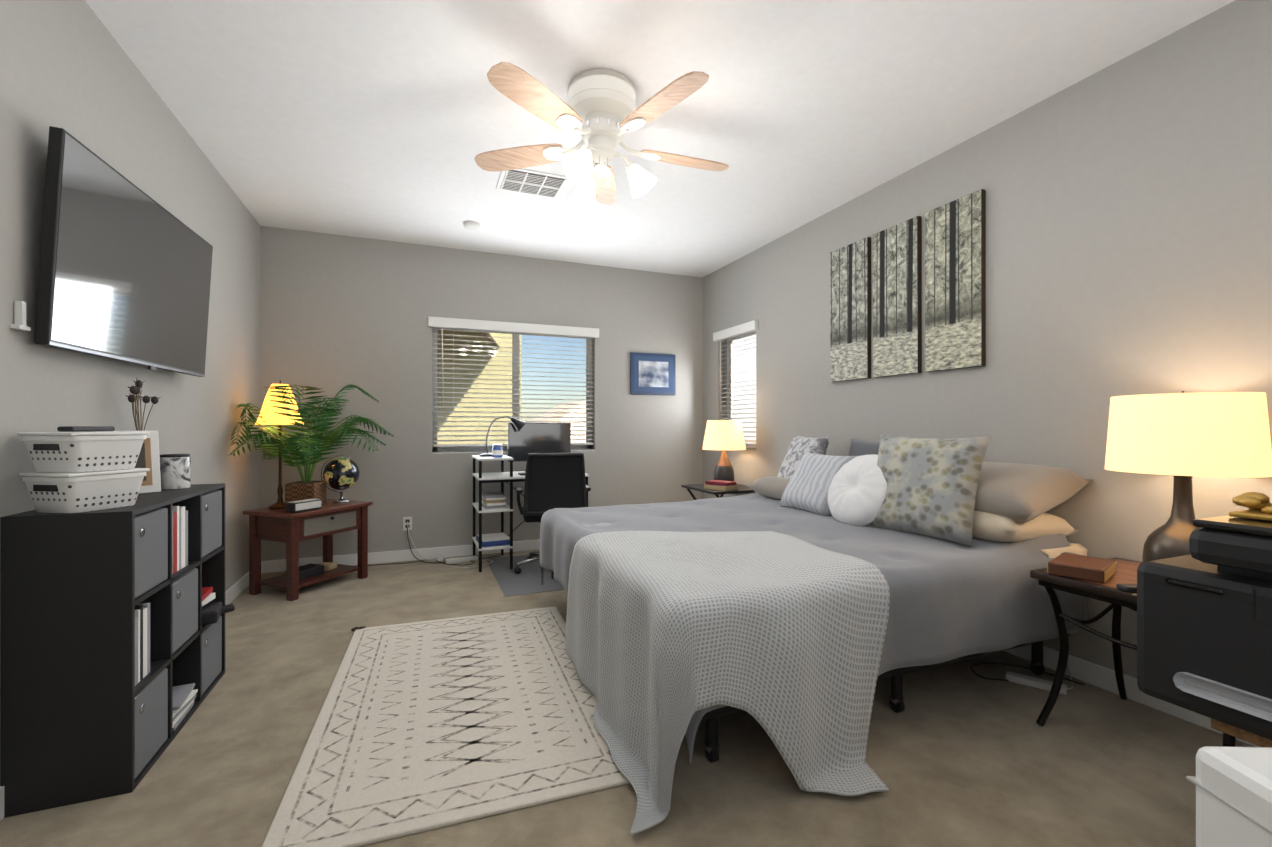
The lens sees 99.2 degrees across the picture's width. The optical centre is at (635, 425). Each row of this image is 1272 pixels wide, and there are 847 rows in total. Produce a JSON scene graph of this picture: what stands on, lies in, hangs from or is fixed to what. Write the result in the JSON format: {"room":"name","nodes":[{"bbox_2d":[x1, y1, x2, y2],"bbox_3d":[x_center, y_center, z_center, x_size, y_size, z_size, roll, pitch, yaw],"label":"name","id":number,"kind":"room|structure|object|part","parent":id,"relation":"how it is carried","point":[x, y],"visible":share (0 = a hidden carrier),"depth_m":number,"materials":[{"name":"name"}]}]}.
{"room":"office and bedroom","nodes":[
{"label":"office and bedroom","id":0,"kind":"room"},
{"bbox_2d":[0,0,259,590],"bbox_3d":[-1.951,-0.211,1.773,0.302,2.740,5.680,0,0,-22],"label":"wall","id":1,"kind":"structure","parent":0,"point":[70,67],"depth_m":2.11,"materials":[{"name":"paint"}]},
{"bbox_2d":[10,301,30,330],"bbox_3d":[-1.896,-0.340,1.666,0.022,0.086,0.050,0,0,-22],"label":"bracket","id":2,"kind":"object","parent":1,"relation":"attached to","point":[19,315],"visible":0.98,"depth_m":1.66,"materials":[{"name":"white plastic"}]},
{"bbox_2d":[0,561,263,820],"bbox_3d":[-1.945,1.112,1.775,0.016,0.095,5.380,0,0,-22],"label":"baseboard","id":3,"kind":"structure","parent":1,"relation":"attached to","point":[243,582],"depth_m":3.60,"materials":[{"name":"white paint"}]},
{"bbox_2d":[260,226,702,560],"bbox_3d":[-1.086,-0.209,5.107,4.110,2.740,0.150,0,0,-22],"label":"wall","id":4,"kind":"structure","parent":0,"point":[338,313],"depth_m":4.74,"materials":[{"name":"paint"}]},
{"bbox_2d":[264,539,539,572],"bbox_3d":[-1.125,1.113,5.003,3.900,0.095,0.013,0,0,-22],"label":"baseboard","id":5,"kind":"structure","parent":4,"relation":"attached to","point":[271,566],"depth_m":4.65,"materials":[{"name":"white paint"}]},
{"bbox_2d":[403,517,411,530],"bbox_3d":[-1.969,0.841,4.663,0.072,0.115,0.008,0,0,-22],"label":"outlet","id":6,"kind":"object","parent":4,"relation":"attached to","point":[406,519],"visible":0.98,"depth_m":4.66,"materials":[{"name":"white plastic"}]},
{"bbox_2d":[432,328,594,453],"bbox_3d":[-1.123,-0.338,5.092,1.490,1.162,0.150,0,0,-22],"label":"window","id":7,"kind":"structure","parent":4,"relation":"in","point":[525,344],"depth_m":5.09,"materials":[{"name":"multicoloured glass"}]},
{"bbox_2d":[428,316,598,446],"bbox_3d":[-1.099,-0.384,5.034,1.560,1.134,0.105,0,0,-22],"label":"window blind","id":8,"kind":"object","parent":7,"relation":"attached to","point":[485,325],"visible":0.9,"depth_m":4.98,"materials":[{"name":"white plastic"}]},
{"bbox_2d":[630,352,674,394],"bbox_3d":[0.176,-0.529,5.522,0.500,0.420,0.026,0,0,-22],"label":"framed picture","id":9,"kind":"object","parent":4,"relation":"attached to","point":[652,374],"visible":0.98,"depth_m":5.50,"materials":[{"name":"blue"}]},
{"bbox_2d":[0,550,1253,846],"bbox_3d":[-0.117,1.210,2.516,4.260,0.100,5.680,0,0,-22],"label":"floor","id":10,"kind":"structure","parent":0,"point":[960,754],"depth_m":1.83,"materials":[{"name":"carpet"}]},
{"bbox_2d":[0,483,234,817],"bbox_3d":[-1.873,0.714,2.085,0.373,0.890,0.900,0,0,-22],"label":"organizer","id":11,"kind":"object","parent":10,"relation":"on","point":[112,646],"visible":0.98,"depth_m":1.69,"materials":[{"name":"wood"}]},
{"bbox_2d":[18,468,149,512],"bbox_3d":[-1.786,0.206,1.762,0.198,0.124,0.234,0,0,10],"label":"basket","id":12,"kind":"object","parent":11,"relation":"on","point":[62,492],"visible":0.92,"depth_m":1.68,"materials":[{"name":"white plastic"}]},
{"bbox_2d":[17,426,149,472],"bbox_3d":[-1.782,0.072,1.758,0.198,0.142,0.234,0,0,8],"label":"basket","id":13,"kind":"object","parent":12,"relation":"on","point":[67,449],"visible":1,"depth_m":1.68,"materials":[{"name":"white plastic"}]},
{"bbox_2d":[93,431,160,493],"bbox_3d":[-2.012,0.146,2.128,0.076,0.250,0.200,-5,-2,23],"label":"frame","id":14,"kind":"object","parent":11,"relation":"on","point":[149,457],"visible":0.4,"depth_m":2.17,"materials":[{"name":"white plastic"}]},
{"bbox_2d":[135,603,149,685],"bbox_3d":[-1.748,0.726,1.759,0.210,0.250,0.159,0,0,-22],"label":"books","id":15,"kind":"object","parent":11,"relation":"on","point":[142,611],"depth_m":1.82,"materials":[{"name":"white paper"}]},
{"bbox_2d":[125,377,160,430],"bbox_3d":[-2.045,0.033,2.239,0.105,0.472,0.113,0,0,-22],"label":"dried flowers","id":16,"kind":"object","parent":11,"relation":"on","point":[135,390],"visible":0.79,"depth_m":2.24,"materials":[{"name":"black plant"}]},
{"bbox_2d":[160,454,190,489],"bbox_3d":[-1.992,0.196,2.339,0.104,0.146,0.104,0,0,-22],"label":"vase","id":17,"kind":"object","parent":11,"relation":"on","point":[175,471],"visible":0.96,"depth_m":2.30,"materials":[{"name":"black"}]},
{"bbox_2d":[173,506,187,573],"bbox_3d":[-1.866,0.435,2.050,0.210,0.250,0.197,0,0,-22],"label":"books","id":18,"kind":"object","parent":11,"relation":"on","point":[180,515],"depth_m":2.11,"materials":[{"name":"white paper"}]},
{"bbox_2d":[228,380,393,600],"bbox_3d":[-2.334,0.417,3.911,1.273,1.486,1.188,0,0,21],"label":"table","id":19,"kind":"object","parent":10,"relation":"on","point":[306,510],"visible":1,"depth_m":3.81,"materials":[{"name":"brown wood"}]},
{"bbox_2d":[255,380,301,508],"bbox_3d":[-2.526,0.127,3.841,0.296,0.905,0.296,0,0,-22],"label":"lamp","id":20,"kind":"object","parent":19,"relation":"on","point":[269,415],"depth_m":3.80,"materials":[{"name":"yellow fabric"}]},
{"bbox_2d":[228,384,393,504],"bbox_3d":[-2.288,0.134,3.939,0.954,0.890,1.055,0,0,-22],"label":"palm plant","id":21,"kind":"object","parent":19,"relation":"on","point":[279,407],"depth_m":3.83,"materials":[{"name":"green plant"}]},
{"bbox_3d":[-2.259,0.402,4.134,0.265,0.355,0.250,0,0,-22],"label":"globe","id":22,"kind":"part","parent":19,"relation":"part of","materials":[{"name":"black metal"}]},
{"bbox_2d":[351,626,365,630],"bbox_3d":[-1.569,1.146,3.061,0.075,0.023,0.031,0,0,-22],"label":"toy","id":23,"kind":"object","parent":10,"relation":"on","point":[356,628],"visible":0.79,"depth_m":3.05,"materials":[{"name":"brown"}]},
{"bbox_2d":[368,521,509,567],"bbox_3d":[-1.681,0.810,4.530,1.333,0.739,0.456,0,0,-22],"label":"cables","id":24,"kind":"object","parent":10,"relation":"on","point":[451,561],"visible":0.81,"depth_m":4.61,"materials":[{"name":"white plastic"}]},
{"bbox_2d":[262,606,629,846],"bbox_3d":[-0.754,1.152,2.425,1.140,0.015,1.760,0,0,-20],"label":"rug","id":25,"kind":"object","parent":10,"relation":"on","point":[421,726],"visible":0.98,"depth_m":2.00,"materials":[{"name":"white fabric"}]},
{"bbox_2d":[486,555,563,596],"bbox_3d":[-0.749,1.159,4.342,0.760,0.003,1.120,0,0,-22],"label":"chair mat","id":26,"kind":"object","parent":10,"relation":"on","point":[526,580],"visible":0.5,"depth_m":4.13,"materials":[{"name":"grey plastic"}]},
{"bbox_2d":[513,453,590,578],"bbox_3d":[-0.668,0.677,4.331,0.614,0.949,0.634,0,0,-14],"label":"office chair","id":27,"kind":"object","parent":26,"relation":"on","point":[554,480],"visible":0.67,"depth_m":4.08,"materials":[{"name":"black plastic"}]},
{"bbox_2d":[472,455,588,571],"bbox_3d":[-0.922,0.708,4.690,0.909,0.900,0.525,0,0,-22],"label":"desk","id":28,"kind":"object","parent":10,"relation":"on","point":[491,502],"visible":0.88,"depth_m":4.41,"materials":[{"name":"black metal"}]},
{"bbox_2d":[476,492,509,546],"bbox_3d":[-1.188,0.771,4.520,0.257,0.402,0.313,0,0,-22],"label":"books","id":29,"kind":"object","parent":28,"relation":"on","point":[493,500],"depth_m":4.44,"materials":[{"name":"white paper"}]},
{"bbox_2d":[492,444,502,457],"bbox_3d":[-1.139,0.203,4.454,0.087,0.108,0.087,0,0,-22],"label":"jar","id":30,"kind":"object","parent":28,"relation":"on","point":[497,450],"visible":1,"depth_m":4.42,"materials":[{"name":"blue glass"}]},
{"bbox_2d":[479,416,525,456],"bbox_3d":[-1.137,0.086,4.631,0.391,0.341,0.131,0,0,-15],"label":"desk lamp","id":31,"kind":"object","parent":28,"relation":"on","point":[518,424],"visible":0.96,"depth_m":4.62,"materials":[{"name":"grey metal"}]},
{"bbox_2d":[508,423,570,471],"bbox_3d":[-0.855,0.190,4.817,0.560,0.439,0.170,0,0,-22],"label":"monitor","id":32,"kind":"object","parent":28,"relation":"on","point":[526,440],"visible":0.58,"depth_m":4.80,"materials":[{"name":"black plastic"}]},
{"bbox_2d":[681,484,754,499],"bbox_3d":[0.772,0.854,4.808,0.530,0.627,0.600,0,0,-22],"label":"nightstand","id":33,"kind":"object","parent":10,"relation":"on","point":[740,489],"visible":0.38,"depth_m":4.61,"materials":[{"name":"black"}]},
{"bbox_2d":[704,480,737,490],"bbox_3d":[0.728,0.506,4.639,0.170,0.068,0.240,0,0,-42],"label":"books","id":34,"kind":"object","parent":33,"relation":"on","point":[722,485],"visible":1,"depth_m":4.58,"materials":[{"name":"red paper"}]},
{"bbox_2d":[702,420,745,480],"bbox_3d":[0.790,0.240,4.858,0.390,0.600,0.390,0,0,-22],"label":"lamp","id":35,"kind":"object","parent":33,"relation":"on","point":[723,435],"visible":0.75,"depth_m":4.73,"materials":[{"name":"beige fabric"}]},
{"bbox_2d":[540,434,1092,834],"bbox_3d":[0.641,0.601,2.881,2.255,1.112,2.333,0,0,-22],"label":"bed","id":36,"kind":"object","parent":10,"relation":"on","point":[804,600],"visible":1,"depth_m":2.06,"materials":[{"name":"black fabric"}]},
{"bbox_2d":[566,531,889,834],"bbox_3d":[0.310,0.815,2.184,1.117,0.641,1.290,0,0,-22],"label":"throw blanket","id":37,"kind":"object","parent":36,"relation":"on","point":[668,632],"depth_m":1.77,"materials":[{"name":"white fabric"}]},
{"bbox_2d":[777,435,828,479],"bbox_3d":[1.158,0.261,3.798,0.301,0.384,0.507,0,0,-22],"label":"pillow","id":38,"kind":"object","parent":36,"relation":"on","point":[801,449],"depth_m":3.73,"materials":[{"name":"grey fabric"}]},
{"bbox_2d":[540,493,1087,763],"bbox_3d":[0.647,0.766,2.972,1.976,0.576,2.169,0,0,-22],"label":"comforter","id":39,"kind":"object","parent":36,"relation":"on","point":[956,594],"depth_m":2.22,"materials":[{"name":"grey fabric"}]},
{"bbox_2d":[827,454,886,525],"bbox_3d":[1.208,0.343,2.902,0.261,0.379,0.430,0,0,-22],"label":"pillow","id":40,"kind":"object","parent":36,"relation":"on","point":[857,493],"depth_m":2.82,"materials":[{"name":"white fabric"}]},
{"bbox_2d":[866,434,989,546],"bbox_3d":[1.401,0.288,2.656,0.323,0.487,0.567,0,0,-22],"label":"pillow","id":41,"kind":"object","parent":36,"relation":"on","point":[926,492],"depth_m":2.55,"materials":[{"name":"grey fabric"}]},
{"bbox_2d":[972,510,1080,541],"bbox_3d":[1.675,0.457,2.649,0.459,0.168,0.640,0,0,-22],"label":"pillow","id":42,"kind":"object","parent":36,"relation":"on","point":[988,525],"depth_m":2.38,"materials":[{"name":"beige fabric"}]},
{"bbox_2d":[970,662,1083,694],"bbox_3d":[1.802,1.013,2.494,0.406,0.309,0.352,0,0,-22],"label":"cables","id":43,"kind":"object","parent":10,"relation":"on","point":[1029,681],"visible":0.69,"depth_m":2.43,"materials":[{"name":"white plastic"}]},
{"bbox_2d":[1030,557,1235,746],"bbox_3d":[1.906,0.863,1.976,0.573,0.598,0.540,0,0,-22],"label":"nightstand","id":44,"kind":"object","parent":10,"relation":"on","point":[1108,591],"visible":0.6,"depth_m":2.09,"materials":[{"name":"brown wood"}]},
{"bbox_2d":[1047,553,1116,582],"bbox_3d":[1.705,0.539,2.067,0.235,0.048,0.168,0,0,-40],"label":"book","id":45,"kind":"object","parent":44,"relation":"on","point":[1089,568],"visible":1,"depth_m":2.01,"materials":[{"name":"brown leather"}]},
{"bbox_2d":[1116,584,1136,591],"bbox_3d":[1.738,0.554,1.854,0.150,0.018,0.045,0,0,-1],"label":"remote","id":46,"kind":"object","parent":44,"relation":"on","point":[1129,587],"visible":0.5,"depth_m":1.84,"materials":[{"name":"black plastic"}]},
{"bbox_2d":[1105,391,1271,561],"bbox_3d":[1.996,0.218,1.975,0.432,0.690,0.432,0,0,-22],"label":"lamp","id":47,"kind":"object","parent":44,"relation":"on","point":[1182,438],"visible":0.73,"depth_m":1.84,"materials":[{"name":"beige fabric"}]},
{"bbox_2d":[1186,746,1271,846],"bbox_3d":[1.032,0.824,0.694,0.323,0.669,0.323,0,0,2],"label":"bin","id":48,"kind":"object","parent":10,"relation":"on","point":[1233,796],"visible":1,"depth_m":0.80,"materials":[{"name":"white plastic"}]},
{"bbox_2d":[1211,718,1271,746],"bbox_3d":[1.679,0.929,1.172,0.440,0.459,0.470,0,0,-22],"label":"stand","id":49,"kind":"object","parent":10,"relation":"on","point":[1252,738],"visible":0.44,"depth_m":1.26,"materials":[{"name":"brown wood"}]},
{"bbox_2d":[1137,515,1271,739],"bbox_3d":[1.654,0.433,1.195,0.550,0.532,0.680,0,0,-22],"label":"printer","id":50,"kind":"object","parent":49,"relation":"on","point":[1204,627],"visible":0.98,"depth_m":1.27,"materials":[{"name":"black plastic"}]},
{"bbox_2d":[1228,492,1271,520],"bbox_3d":[1.547,0.188,1.261,0.156,0.065,0.213,0,0,-22],"label":"decor","id":51,"kind":"object","parent":50,"relation":"on","point":[1259,505],"visible":1,"depth_m":1.31,"materials":[{"name":"gold metal"}]},
{"bbox_2d":[85,0,1234,277],"bbox_3d":[-0.117,-1.630,2.517,4.260,0.100,5.680,0,0,-22],"label":"ceiling","id":52,"kind":"structure","parent":0,"point":[387,120],"depth_m":2.59,"materials":[{"name":"paint"}]},
{"bbox_2d":[463,221,479,229],"bbox_3d":[-1.283,-1.562,4.224,0.128,0.034,0.128,0,0,-22],"label":"smoke detector","id":53,"kind":"object","parent":52,"relation":"attached to","point":[471,225],"visible":1,"depth_m":4.19,"materials":[{"name":"white plastic"}]},
{"bbox_2d":[496,168,569,198],"bbox_3d":[-0.671,-1.572,3.512,0.420,0.017,0.340,0,0,-22],"label":"ceiling vent","id":54,"kind":"object","parent":52,"relation":"in","point":[533,182],"visible":1,"depth_m":3.49,"materials":[{"name":"white metal"}]},
{"bbox_2d":[474,62,728,206],"bbox_3d":[-0.111,-1.333,2.557,1.229,0.495,1.270,0,0,-22],"label":"ceiling fan","id":55,"kind":"object","parent":52,"relation":"hanging from","point":[600,113],"visible":1,"depth_m":2.44,"materials":[{"name":"white"}]},
{"bbox_2d":[703,0,1271,677],"bbox_3d":[1.816,-0.210,3.219,0.150,2.740,5.530,0,0,-22],"label":"wall","id":56,"kind":"structure","parent":0,"point":[1129,224],"depth_m":2.46,"materials":[{"name":"paint"}]},
{"bbox_2d":[727,331,755,449],"bbox_3d":[1.022,-0.343,5.179,0.150,1.132,0.660,0,0,-22],"label":"window","id":57,"kind":"structure","parent":56,"relation":"in","point":[750,445],"depth_m":5.25,"materials":[{"name":"white glass"}]},
{"bbox_2d":[713,320,757,442],"bbox_3d":[0.964,-0.396,5.156,0.105,1.092,0.730,0,0,-22],"label":"window blind","id":58,"kind":"object","parent":57,"relation":"attached to","point":[738,330],"visible":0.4,"depth_m":5.12,"materials":[{"name":"white plastic"}]},
{"bbox_2d":[830,237,870,381],"bbox_3d":[1.491,-0.790,3.773,0.033,0.940,0.350,0,0,-22],"label":"picture","id":59,"kind":"object","parent":56,"relation":"attached to","point":[850,311],"visible":1,"depth_m":3.75,"materials":[{"name":"canvas"},{"name":"wood"}]},
{"bbox_2d":[873,216,921,377],"bbox_3d":[1.639,-0.790,3.409,0.033,0.940,0.345,0,0,-22],"label":"picture","id":60,"kind":"object","parent":56,"relation":"attached to","point":[897,299],"visible":1,"depth_m":3.37,"materials":[{"name":"canvas"},{"name":"wood"}]},
{"bbox_2d":[925,189,985,371],"bbox_3d":[1.787,-0.790,3.043,0.033,0.940,0.345,0,0,-22],"label":"picture","id":61,"kind":"object","parent":56,"relation":"attached to","point":[955,284],"visible":0.95,"depth_m":3.01,"materials":[{"name":"canvas"},{"name":"wood"}]},
{"bbox_2d":[1004,644,1259,746],"bbox_3d":[1.711,1.112,3.256,0.016,0.095,5.380,0,0,-22],"label":"baseboard","id":62,"kind":"structure","parent":56,"relation":"attached to","point":[1094,675],"depth_m":2.37,"materials":[{"name":"white paint"}]}
]}

